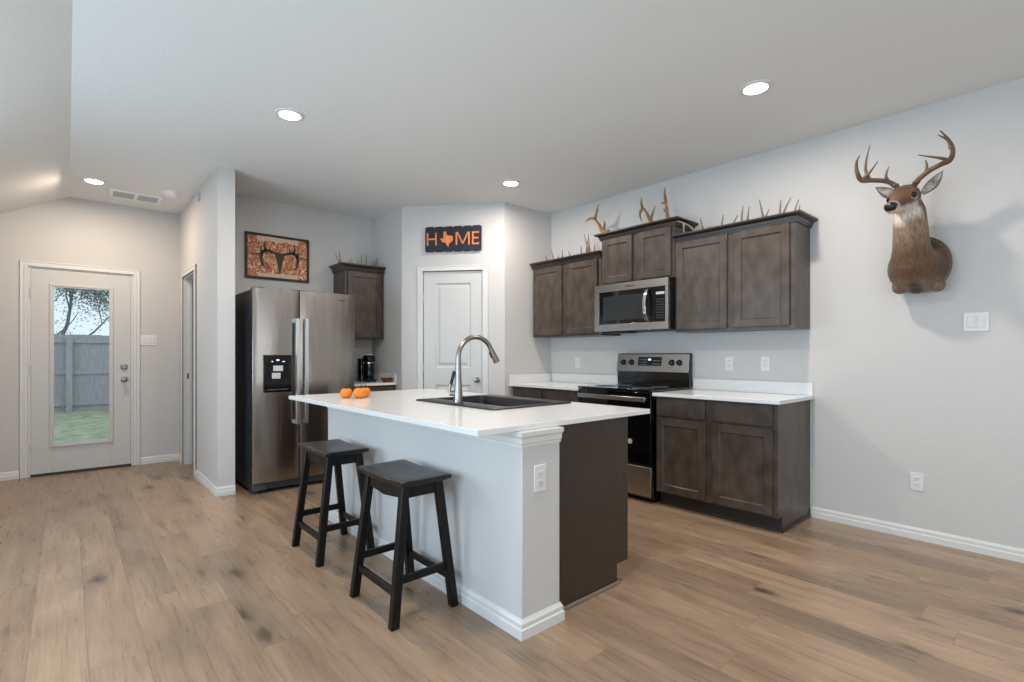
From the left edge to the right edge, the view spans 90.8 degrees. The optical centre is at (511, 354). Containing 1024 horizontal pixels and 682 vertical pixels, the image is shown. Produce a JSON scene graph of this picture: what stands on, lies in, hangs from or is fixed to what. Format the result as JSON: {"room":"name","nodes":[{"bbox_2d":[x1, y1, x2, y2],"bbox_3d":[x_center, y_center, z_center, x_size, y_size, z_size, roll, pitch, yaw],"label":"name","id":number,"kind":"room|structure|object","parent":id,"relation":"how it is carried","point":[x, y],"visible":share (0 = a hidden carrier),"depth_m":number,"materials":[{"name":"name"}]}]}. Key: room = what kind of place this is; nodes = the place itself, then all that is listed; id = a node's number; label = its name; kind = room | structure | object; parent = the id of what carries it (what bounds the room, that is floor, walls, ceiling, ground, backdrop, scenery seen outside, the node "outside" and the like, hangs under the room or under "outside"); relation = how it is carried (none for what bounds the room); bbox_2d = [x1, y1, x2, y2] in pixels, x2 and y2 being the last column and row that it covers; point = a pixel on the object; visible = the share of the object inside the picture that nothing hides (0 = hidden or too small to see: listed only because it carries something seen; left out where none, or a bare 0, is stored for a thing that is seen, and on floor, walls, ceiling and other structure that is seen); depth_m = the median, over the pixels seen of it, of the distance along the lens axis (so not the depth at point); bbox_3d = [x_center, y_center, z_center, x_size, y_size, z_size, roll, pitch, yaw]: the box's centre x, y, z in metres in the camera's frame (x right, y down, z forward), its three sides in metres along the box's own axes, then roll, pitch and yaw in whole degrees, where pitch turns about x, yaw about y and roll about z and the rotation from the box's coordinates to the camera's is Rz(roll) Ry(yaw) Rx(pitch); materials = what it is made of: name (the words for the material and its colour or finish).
{"room":"kitchen","nodes":[
{"label":"kitchen","id":0,"kind":"room"},
{"bbox_2d":[0,197,178,477],"bbox_3d":[-3.975,-0.203,5.628,4.320,2.785,0.120,0,0,-41],"label":"wall","id":1,"kind":"structure","parent":0,"point":[69,230],"depth_m":5.33,"materials":[{"name":"grey paint"}]},
{"bbox_2d":[0,471,18,480],"bbox_3d":[-5.102,1.152,4.543,0.955,0.076,0.016,0,0,-41],"label":"baseboard","id":2,"kind":"structure","parent":1,"relation":"attached to","point":[11,475],"depth_m":4.81,"materials":[{"name":"white paint"}]},
{"bbox_2d":[29,268,130,474],"bbox_3d":[-4.391,0.161,5.166,0.790,2.014,0.112,0,0,-41],"label":"door","id":3,"kind":"structure","parent":1,"relation":"in","point":[47,456],"depth_m":5.12,"materials":[{"name":"grey paint"}]},
{"bbox_2d":[20,259,139,478],"bbox_3d":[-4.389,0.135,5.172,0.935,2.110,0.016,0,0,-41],"label":"trim","id":4,"kind":"structure","parent":1,"relation":"attached to","point":[24,264],"depth_m":4.90,"materials":[{"name":"white paint"}]},
{"bbox_2d":[30,464,130,477],"bbox_3d":[-4.428,1.183,5.215,0.785,0.014,0.140,0,0,-41],"label":"trim","id":5,"kind":"structure","parent":1,"relation":"attached to","point":[122,465],"depth_m":5.15,"materials":[{"name":"brown metal"}]},
{"bbox_2d":[140,335,157,344],"bbox_3d":[-3.979,-0.160,5.537,0.154,0.109,0.010,0,0,-41],"label":"light switch","id":6,"kind":"object","parent":1,"relation":"attached to","point":[144,339],"visible":1,"depth_m":5.53,"materials":[{"name":"white plastic"}]},
{"bbox_2d":[140,453,177,464],"bbox_3d":[-3.903,1.152,5.600,0.352,0.076,0.016,0,0,-41],"label":"baseboard","id":7,"kind":"structure","parent":1,"relation":"attached to","point":[170,457],"depth_m":5.59,"materials":[{"name":"white paint"}]},
{"bbox_2d":[179,166,234,486],"bbox_3d":[-3.078,-0.203,5.032,0.133,2.785,1.960,0,0,-41],"label":"wall","id":8,"kind":"structure","parent":0,"point":[206,225],"depth_m":4.37,"materials":[{"name":"grey paint"}]},
{"bbox_2d":[181,263,196,475],"bbox_3d":[-3.306,0.147,5.278,0.149,2.085,0.800,0,0,-41],"label":"trim","id":9,"kind":"structure","parent":8,"relation":"attached to","point":[188,283],"depth_m":5.50,"materials":[{"name":"white paint"}]},
{"bbox_2d":[195,469,235,496],"bbox_3d":[-2.730,1.152,4.625,0.149,0.076,0.921,0,0,-41],"label":"baseboard","id":10,"kind":"structure","parent":8,"relation":"attached to","point":[216,491],"depth_m":4.32,"materials":[{"name":"white paint"}]},
{"bbox_2d":[235,194,371,372],"bbox_3d":[-2.261,-0.203,5.525,1.745,2.785,0.120,0,0,-41],"label":"wall","id":11,"kind":"structure","parent":0,"point":[328,234],"depth_m":5.51,"materials":[{"name":"grey paint"}]},
{"bbox_2d":[245,231,308,282],"bbox_3d":[-2.440,-1.011,5.267,0.630,0.462,0.028,0,0,-41],"label":"framed picture","id":12,"kind":"object","parent":11,"relation":"attached to","point":[267,256],"visible":1,"depth_m":5.26,"materials":[{"name":"black wood"}]},
{"bbox_2d":[329,262,385,339],"bbox_3d":[-1.734,-0.585,5.664,0.510,0.810,0.360,0,0,-41],"label":"upper cabinet","id":13,"kind":"object","parent":11,"relation":"attached to","point":[365,282],"visible":0.77,"depth_m":5.59,"materials":[{"name":"brown wood"}]},
{"bbox_2d":[372,207,401,389],"bbox_3d":[-1.378,-0.203,5.752,0.120,2.785,0.708,0,0,-41],"label":"wall","id":14,"kind":"structure","parent":0,"point":[387,228],"depth_m":5.64,"materials":[{"name":"grey paint"}]},
{"bbox_2d":[374,373,395,381],"bbox_3d":[-1.461,0.251,5.734,0.018,0.092,0.575,0,0,-41],"label":"backsplash","id":15,"kind":"structure","parent":14,"relation":"attached to","point":[377,376],"depth_m":5.70,"materials":[{"name":"white stone"}]},
{"bbox_2d":[402,202,503,394],"bbox_3d":[-0.626,-0.203,5.411,1.123,2.785,0.100,0,0,9],"label":"wall","id":16,"kind":"structure","parent":0,"point":[490,216],"depth_m":5.36,"materials":[{"name":"grey paint"}]},
{"bbox_2d":[423,271,482,392],"bbox_3d":[-0.634,0.145,5.357,0.653,2.066,0.103,0,0,9],"label":"door","id":17,"kind":"structure","parent":16,"relation":"in","point":[453,301],"depth_m":5.38,"materials":[{"name":"grey paint"}]},
{"bbox_2d":[418,264,487,393],"bbox_3d":[-0.631,0.120,5.353,0.766,2.140,0.016,0,0,9],"label":"trim","id":18,"kind":"structure","parent":16,"relation":"attached to","point":[484,267],"depth_m":5.35,"materials":[{"name":"white paint"}]},
{"bbox_2d":[425,225,481,252],"bbox_3d":[-0.621,-1.228,5.340,0.610,0.269,0.036,0,0,9],"label":"home sign","id":19,"kind":"object","parent":16,"relation":"attached to","point":[448,238],"visible":1,"depth_m":5.33,"materials":[{"name":"grey wood"}]},
{"bbox_2d":[0,0,1023,219],"bbox_3d":[-0.129,-1.271,2.279,5.660,0.849,10.230,0,0,-41],"label":"ceiling","id":20,"kind":"structure","parent":0,"point":[403,103],"depth_m":2.98,"materials":[{"name":"white paint"}]},
{"bbox_2d":[81,177,106,184],"bbox_3d":[-3.828,-1.585,4.624,0.184,0.019,0.184,0,0,-41],"label":"recessed light","id":21,"kind":"object","parent":20,"relation":"in","point":[86,179],"visible":1,"depth_m":4.59,"materials":[{"name":"white plastic"}]},
{"bbox_2d":[85,179,102,183],"bbox_3d":[-3.828,-1.585,4.624,0.128,0.018,0.128,0,0,-41],"label":"diffuser","id":22,"kind":"object","parent":21,"relation":"attached to","point":[94,181],"depth_m":4.60,"materials":[{"name":"white plastic"}]},
{"bbox_2d":[108,188,162,204],"bbox_3d":[-3.783,-1.589,5.077,0.420,0.012,0.280,0,0,-41],"label":"ceiling vent","id":23,"kind":"object","parent":20,"relation":"in","point":[115,193],"visible":1,"depth_m":5.05,"materials":[{"name":"white metal"}]},
{"bbox_2d":[112,191,134,198],"bbox_3d":[-3.857,-1.590,5.014,0.165,0.010,0.220,0,0,-41],"label":"grille","id":24,"kind":"object","parent":23,"relation":"attached to","point":[117,194],"depth_m":5.02,"materials":[{"name":"grey metal"}]},
{"bbox_2d":[137,195,157,202],"bbox_3d":[-3.711,-1.590,5.143,0.165,0.010,0.220,0,0,-41],"label":"grille","id":25,"kind":"object","parent":23,"relation":"attached to","point":[141,198],"depth_m":5.15,"materials":[{"name":"grey metal"}]},
{"bbox_2d":[162,190,178,197],"bbox_3d":[-3.348,-1.574,4.954,0.136,0.042,0.136,0,0,-41],"label":"smoke detector","id":26,"kind":"object","parent":20,"relation":"attached to","point":[168,193],"visible":1,"depth_m":4.92,"materials":[{"name":"white plastic"}]},
{"bbox_2d":[274,108,304,121],"bbox_3d":[-1.475,-1.585,3.352,0.184,0.019,0.184,0,0,-41],"label":"recessed light","id":27,"kind":"object","parent":20,"relation":"in","point":[288,114],"visible":1,"depth_m":3.33,"materials":[{"name":"white plastic"}]},
{"bbox_2d":[279,111,299,119],"bbox_3d":[-1.475,-1.585,3.352,0.128,0.018,0.128,0,0,-41],"label":"diffuser","id":28,"kind":"object","parent":27,"relation":"attached to","point":[285,115],"depth_m":3.33,"materials":[{"name":"white plastic"}]},
{"bbox_2d":[501,180,520,186],"bbox_3d":[-0.010,-1.585,4.684,0.184,0.019,0.184,0,0,-41],"label":"recessed light","id":29,"kind":"object","parent":20,"relation":"in","point":[509,183],"visible":1,"depth_m":4.65,"materials":[{"name":"white plastic"}]},
{"bbox_2d":[504,181,517,185],"bbox_3d":[-0.010,-1.585,4.684,0.128,0.018,0.128,0,0,-41],"label":"diffuser","id":30,"kind":"object","parent":29,"relation":"attached to","point":[506,183],"depth_m":4.65,"materials":[{"name":"white plastic"}]},
{"bbox_2d":[739,79,772,95],"bbox_3d":[1.454,-1.585,3.015,0.184,0.019,0.184,0,0,-41],"label":"recessed light","id":31,"kind":"object","parent":20,"relation":"in","point":[757,87],"visible":1,"depth_m":2.99,"materials":[{"name":"white plastic"}]},
{"bbox_2d":[744,83,767,94],"bbox_3d":[1.454,-1.585,3.015,0.128,0.018,0.128,0,0,-41],"label":"diffuser","id":32,"kind":"object","parent":31,"relation":"attached to","point":[752,88],"depth_m":3.00,"materials":[{"name":"white plastic"}]},
{"bbox_2d":[0,461,1023,681],"bbox_3d":[-0.129,1.240,2.279,5.660,0.100,10.230,0,0,-41],"label":"floor","id":33,"kind":"structure","parent":0,"point":[133,573],"depth_m":2.37,"materials":[{"name":"brown wood"}]},
{"bbox_2d":[235,287,353,492],"bbox_3d":[-2.096,0.303,4.838,0.902,1.773,0.869,0,0,-41],"label":"refrigerator","id":34,"kind":"object","parent":33,"relation":"on","point":[288,343],"visible":0.91,"depth_m":4.47,"materials":[{"name":"silver metal"}]},
{"bbox_2d":[291,439,374,567],"bbox_3d":[-1.101,0.872,3.102,0.353,0.636,0.451,0,0,-41],"label":"stool","id":35,"kind":"object","parent":33,"relation":"on","point":[336,453],"visible":0.97,"depth_m":3.03,"materials":[{"name":"black wood"}]},
{"bbox_2d":[354,385,394,390],"bbox_3d":[-1.671,0.757,5.563,0.550,0.865,0.594,0,0,-41],"label":"base cabinet","id":36,"kind":"object","parent":33,"relation":"on","point":[379,387],"visible":0.03,"depth_m":5.41,"materials":[{"name":"brown wood"}]},
{"bbox_2d":[354,373,396,386],"bbox_3d":[-1.668,0.265,5.555,0.565,0.119,0.610,0,0,-41],"label":"countertop","id":37,"kind":"structure","parent":36,"relation":"on","point":[377,376],"depth_m":5.52,"materials":[{"name":"white stone"}]},
{"bbox_2d":[354,354,375,381],"bbox_3d":[-1.680,0.141,5.660,0.339,0.312,0.176,0,0,1],"label":"coffee machine","id":38,"kind":"object","parent":37,"relation":"on","point":[365,365],"visible":0.98,"depth_m":5.63,"materials":[{"name":"black plastic"}]},
{"bbox_2d":[381,377,392,381],"bbox_3d":[-1.365,0.273,5.502,0.136,0.049,0.136,0,0,-41],"label":"glass bowl","id":39,"kind":"object","parent":37,"relation":"on","point":[387,379],"visible":0.98,"depth_m":5.46,"materials":[{"name":"glass"}]},
{"bbox_2d":[349,459,458,631],"bbox_3d":[-0.528,0.872,2.447,0.353,0.636,0.451,0,0,-41],"label":"stool","id":40,"kind":"object","parent":33,"relation":"on","point":[403,479],"visible":1,"depth_m":2.37,"materials":[{"name":"black wood"}]},
{"bbox_2d":[327,407,627,640],"bbox_3d":[-0.345,0.756,3.169,0.840,0.868,2.119,0,0,-41],"label":"kitchen island","id":41,"kind":"object","parent":33,"relation":"on","point":[523,558],"visible":0.68,"depth_m":2.41,"materials":[{"name":"grey paint"}]},
{"bbox_2d":[289,389,649,436],"bbox_3d":[-0.434,0.308,3.221,1.188,0.025,2.254,0,0,-41],"label":"island countertop","id":42,"kind":"structure","parent":41,"relation":"on","point":[398,405],"depth_m":2.65,"materials":[{"name":"white stone"}]},
{"bbox_2d":[340,386,351,397],"bbox_3d":[-1.139,0.254,3.468,0.081,0.085,0.081,0,0,-41],"label":"pumpkin","id":43,"kind":"object","parent":42,"relation":"on","point":[346,392],"visible":1,"depth_m":3.44,"materials":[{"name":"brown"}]},
{"bbox_2d":[353,385,366,397],"bbox_3d":[-1.042,0.251,3.461,0.092,0.090,0.093,0,0,-41],"label":"pumpkin","id":44,"kind":"object","parent":42,"relation":"on","point":[359,392],"visible":1,"depth_m":3.43,"materials":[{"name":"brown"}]},
{"bbox_2d":[364,385,370,396],"bbox_3d":[-1.037,0.254,3.552,0.079,0.085,0.079,0,0,-41],"label":"pumpkin","id":45,"kind":"object","parent":42,"relation":"on","point":[367,389],"visible":0.5,"depth_m":3.54,"materials":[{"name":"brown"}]},
{"bbox_2d":[448,335,499,402],"bbox_3d":[-0.223,0.080,3.125,0.358,0.413,0.072,0,0,-35],"label":"kitchen faucet","id":46,"kind":"object","parent":42,"relation":"on","point":[457,393],"visible":1,"depth_m":3.04,"materials":[{"name":"grey metal"}]},
{"bbox_2d":[416,394,570,409],"bbox_3d":[-0.130,0.401,3.195,0.630,0.228,0.805,0,0,-41],"label":"sink","id":47,"kind":"object","parent":42,"relation":"in","point":[488,401],"visible":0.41,"depth_m":3.26,"materials":[{"name":"black"}]},
{"bbox_2d":[534,464,545,492],"bbox_3d":[0.122,0.533,2.186,0.070,0.115,0.008,0,0,-41],"label":"wall outlet","id":48,"kind":"object","parent":41,"relation":"attached to","point":[539,470],"visible":1,"depth_m":2.18,"materials":[{"name":"white plastic"}]},
{"bbox_2d":[538,479,542,485],"bbox_3d":[0.124,0.552,2.183,0.033,0.027,0.002,0,0,-41],"label":"socket","id":49,"kind":"object","parent":48,"relation":"attached to","point":[540,481],"depth_m":2.18,"materials":[{"name":"grey plastic"}]},
{"bbox_2d":[538,470,542,476],"bbox_3d":[0.124,0.513,2.183,0.033,0.027,0.002,0,0,-41],"label":"socket","id":50,"kind":"object","parent":48,"relation":"attached to","point":[540,472],"depth_m":2.18,"materials":[{"name":"grey plastic"}]},
{"bbox_2d":[513,386,578,401],"bbox_3d":[0.538,0.757,5.160,0.604,0.865,0.950,0,0,-41],"label":"base cabinet","id":51,"kind":"object","parent":33,"relation":"on","point":[528,392],"visible":0.05,"depth_m":4.93,"materials":[{"name":"brown wood"}]},
{"bbox_2d":[509,373,620,390],"bbox_3d":[0.523,0.265,5.148,0.643,0.119,0.959,0,0,-41],"label":"countertop","id":52,"kind":"structure","parent":51,"relation":"on","point":[560,381],"depth_m":5.30,"materials":[{"name":"white stone"}]},
{"bbox_2d":[577,353,691,502],"bbox_3d":[1.068,0.588,4.478,0.675,1.205,0.767,0,0,-41],"label":"range","id":53,"kind":"object","parent":33,"relation":"on","point":[669,371],"visible":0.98,"depth_m":4.27,"materials":[{"name":"black"}]},
{"bbox_2d":[578,383,689,391],"bbox_3d":[1.069,0.286,4.477,0.595,0.015,0.764,0,0,-41],"label":"cooktop","id":54,"kind":"object","parent":53,"relation":"in","point":[623,387],"depth_m":4.41,"materials":[{"name":"black glass"}]},
{"bbox_2d":[657,396,810,532],"bbox_3d":[1.675,0.757,3.871,0.604,0.865,0.932,0,0,-41],"label":"base cabinet","id":55,"kind":"object","parent":33,"relation":"on","point":[741,462],"visible":1,"depth_m":3.60,"materials":[{"name":"brown wood"}]},
{"bbox_2d":[652,378,813,404],"bbox_3d":[1.665,0.265,3.852,0.643,0.119,0.952,0,0,-41],"label":"countertop","id":56,"kind":"structure","parent":55,"relation":"on","point":[763,392],"depth_m":3.87,"materials":[{"name":"white stone"}]},
{"bbox_2d":[504,202,550,395],"bbox_3d":[0.147,-0.203,5.542,0.690,2.785,0.120,0,0,-41],"label":"wall","id":57,"kind":"structure","parent":0,"point":[527,232],"depth_m":5.43,"materials":[{"name":"grey paint"}]},
{"bbox_2d":[509,373,551,382],"bbox_3d":[0.214,0.251,5.502,0.638,0.092,0.018,0,0,-41],"label":"backsplash","id":58,"kind":"structure","parent":57,"relation":"attached to","point":[542,377],"depth_m":5.47,"materials":[{"name":"white stone"}]},
{"bbox_2d":[551,77,1023,548],"bbox_3d":[2.309,-0.203,3.702,0.120,2.785,8.900,0,0,-41],"label":"wall","id":59,"kind":"structure","parent":0,"point":[900,388],"depth_m":3.35,"materials":[{"name":"grey paint"}]},
{"bbox_2d":[530,250,619,337],"bbox_3d":[0.632,-0.590,5.244,0.351,0.800,0.939,0,0,-41],"label":"upper cabinet","id":60,"kind":"object","parent":59,"relation":"attached to","point":[563,287],"visible":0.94,"depth_m":5.15,"materials":[{"name":"brown wood"}]},
{"bbox_2d":[581,234,588,253],"bbox_3d":[0.752,-1.112,5.143,0.061,0.245,0.183,0,0,-34],"label":"antler mount","id":61,"kind":"object","parent":60,"relation":"on","point":[587,248],"visible":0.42,"depth_m":5.11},
{"bbox_2d":[588,234,601,251],"bbox_3d":[0.830,-1.097,4.976,0.066,0.215,0.192,0,0,-41],"label":"antler mount","id":62,"kind":"object","parent":60,"relation":"on","point":[588,234],"visible":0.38,"depth_m":5.00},
{"bbox_2d":[575,357,579,367],"bbox_3d":[0.707,0.080,5.422,0.008,0.115,0.070,0,0,-41],"label":"wall outlet","id":63,"kind":"object","parent":59,"relation":"attached to","point":[577,359],"visible":1,"depth_m":5.42,"materials":[{"name":"white plastic"}]},
{"bbox_2d":[552,373,620,383],"bbox_3d":[0.764,0.251,5.346,0.018,0.092,0.930,0,0,-41],"label":"backsplash","id":64,"kind":"structure","parent":59,"relation":"attached to","point":[556,377],"depth_m":5.32,"materials":[{"name":"white stone"}]},
{"bbox_2d":[594,216,698,284],"bbox_3d":[1.200,-0.900,4.600,0.351,0.490,0.880,0,0,-41],"label":"upper cabinet","id":65,"kind":"object","parent":59,"relation":"attached to","point":[645,251],"visible":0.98,"depth_m":4.45,"materials":[{"name":"brown wood"}]},
{"bbox_2d":[585,204,609,232],"bbox_3d":[0.839,-1.308,4.930,0.053,0.340,0.345,0,0,-30],"label":"antler mount","id":66,"kind":"object","parent":65,"relation":"on","point":[602,229],"visible":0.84,"depth_m":4.92,"materials":[{"name":"brown"}]},
{"bbox_2d":[594,277,674,333],"bbox_3d":[1.156,-0.427,4.568,0.457,0.448,0.776,0,0,-41],"label":"microwave","id":67,"kind":"object","parent":65,"relation":"attached to","point":[648,305],"visible":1,"depth_m":4.42,"materials":[{"name":"silver metal"}]},
{"bbox_2d":[639,198,654,221],"bbox_3d":[1.210,-1.281,4.521,0.050,0.282,0.174,0,0,-29],"label":"antler mount","id":68,"kind":"object","parent":65,"relation":"on","point":[650,217],"visible":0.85,"depth_m":4.53,"materials":[{"name":"brown"}]},
{"bbox_2d":[661,187,669,217],"bbox_3d":[1.331,-1.300,4.387,0.049,0.324,0.087,0,0,-41],"label":"antler mount","id":69,"kind":"object","parent":65,"relation":"on","point":[666,210],"visible":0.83,"depth_m":4.37,"materials":[{"name":"brown"}]},
{"bbox_2d":[725,357,733,369],"bbox_3d":[1.799,0.070,4.183,0.008,0.115,0.070,0,0,-41],"label":"wall outlet","id":70,"kind":"object","parent":59,"relation":"attached to","point":[729,361],"visible":1,"depth_m":4.18,"materials":[{"name":"white plastic"}]},
{"bbox_2d":[672,209,817,332],"bbox_3d":[1.782,-0.593,3.941,0.351,0.806,0.981,0,0,-41],"label":"upper cabinet","id":71,"kind":"object","parent":59,"relation":"attached to","point":[752,274],"visible":1,"depth_m":3.78,"materials":[{"name":"brown wood"}]},
{"bbox_2d":[677,220,694,232],"bbox_3d":[1.475,-1.056,4.235,0.227,0.122,0.031,0,0,-25],"label":"antler mount","id":72,"kind":"object","parent":71,"relation":"on","point":[683,223],"visible":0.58,"depth_m":4.21,"materials":[{"name":"beige"}]},
{"bbox_2d":[741,207,749,220],"bbox_3d":[1.812,-1.078,3.912,0.059,0.165,0.134,0,0,-31],"label":"antler mount","id":73,"kind":"object","parent":71,"relation":"on","point":[742,207],"visible":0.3,"depth_m":3.91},
{"bbox_2d":[759,200,768,216],"bbox_3d":[1.908,-1.087,3.804,0.058,0.182,0.124,0,0,-30],"label":"antler mount","id":74,"kind":"object","parent":71,"relation":"on","point":[762,213],"visible":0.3,"depth_m":3.80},
{"bbox_2d":[779,197,790,213],"bbox_3d":[1.994,-1.071,3.706,0.058,0.151,0.124,0,0,-30],"label":"antler mount","id":75,"kind":"object","parent":71,"relation":"on","point":[784,210],"visible":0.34,"depth_m":3.68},
{"bbox_2d":[693,378,812,395],"bbox_3d":[1.898,0.251,4.061,0.018,0.092,0.942,0,0,-41],"label":"backsplash","id":76,"kind":"structure","parent":59,"relation":"attached to","point":[795,388],"depth_m":4.01,"materials":[{"name":"white stone"}]},
{"bbox_2d":[761,356,769,370],"bbox_3d":[1.990,0.067,3.967,0.008,0.115,0.070,0,0,-41],"label":"wall outlet","id":77,"kind":"object","parent":59,"relation":"attached to","point":[765,360],"visible":1,"depth_m":3.96,"materials":[{"name":"white plastic"}]},
{"bbox_2d":[854,130,955,293],"bbox_3d":[2.424,-0.836,3.071,0.545,0.909,0.475,0,0,-41],"label":"deer mount","id":78,"kind":"object","parent":59,"relation":"attached to","point":[919,262],"visible":1,"depth_m":3.03,"materials":[{"name":"fur"}]},
{"bbox_2d":[910,472,923,490],"bbox_3d":[2.613,0.817,3.260,0.008,0.115,0.070,0,0,-41],"label":"wall outlet","id":79,"kind":"object","parent":59,"relation":"attached to","point":[916,479],"visible":1,"depth_m":3.26,"materials":[{"name":"white plastic"}]},
{"bbox_2d":[811,506,1023,562],"bbox_3d":[3.702,1.152,2.019,0.016,0.076,4.532,0,0,-41],"label":"baseboard","id":80,"kind":"structure","parent":59,"relation":"attached to","point":[949,540],"depth_m":3.23,"materials":[{"name":"white paint"}]},
{"bbox_2d":[963,312,988,331],"bbox_3d":[2.800,-0.200,3.047,0.010,0.115,0.116,0,0,-41],"label":"light switch","id":81,"kind":"object","parent":59,"relation":"attached to","point":[974,321],"visible":1,"depth_m":3.05,"materials":[{"name":"white plastic"}]},
{"label":"outside","id":82,"kind":"structure","parent":0,"visible":0},
{"bbox_2d":[54,409,108,443],"bbox_3d":[-9.852,1.390,11.931,19.000,0.200,17.070,0,0,-41],"label":"ground","id":83,"kind":"structure","parent":82,"point":[88,425],"depth_m":9.11,"materials":[{"name":"green plant"}]},
{"bbox_2d":[54,334,108,411],"bbox_3d":[-9.697,0.404,11.831,9.101,1.772,0.154,0,0,-41],"label":"fence","id":84,"kind":"object","parent":83,"relation":"on","point":[81,362],"visible":0.09,"depth_m":11.66,"materials":[{"name":"grey wood"}]},
{"bbox_2d":[54,287,108,334],"bbox_3d":[-11.459,-2.010,12.953,6.458,6.810,6.225,0,0,37],"label":"tree","id":85,"kind":"object","parent":83,"relation":"on","point":[71,291],"visible":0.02,"depth_m":13.72,"materials":[{"name":"green plant"}]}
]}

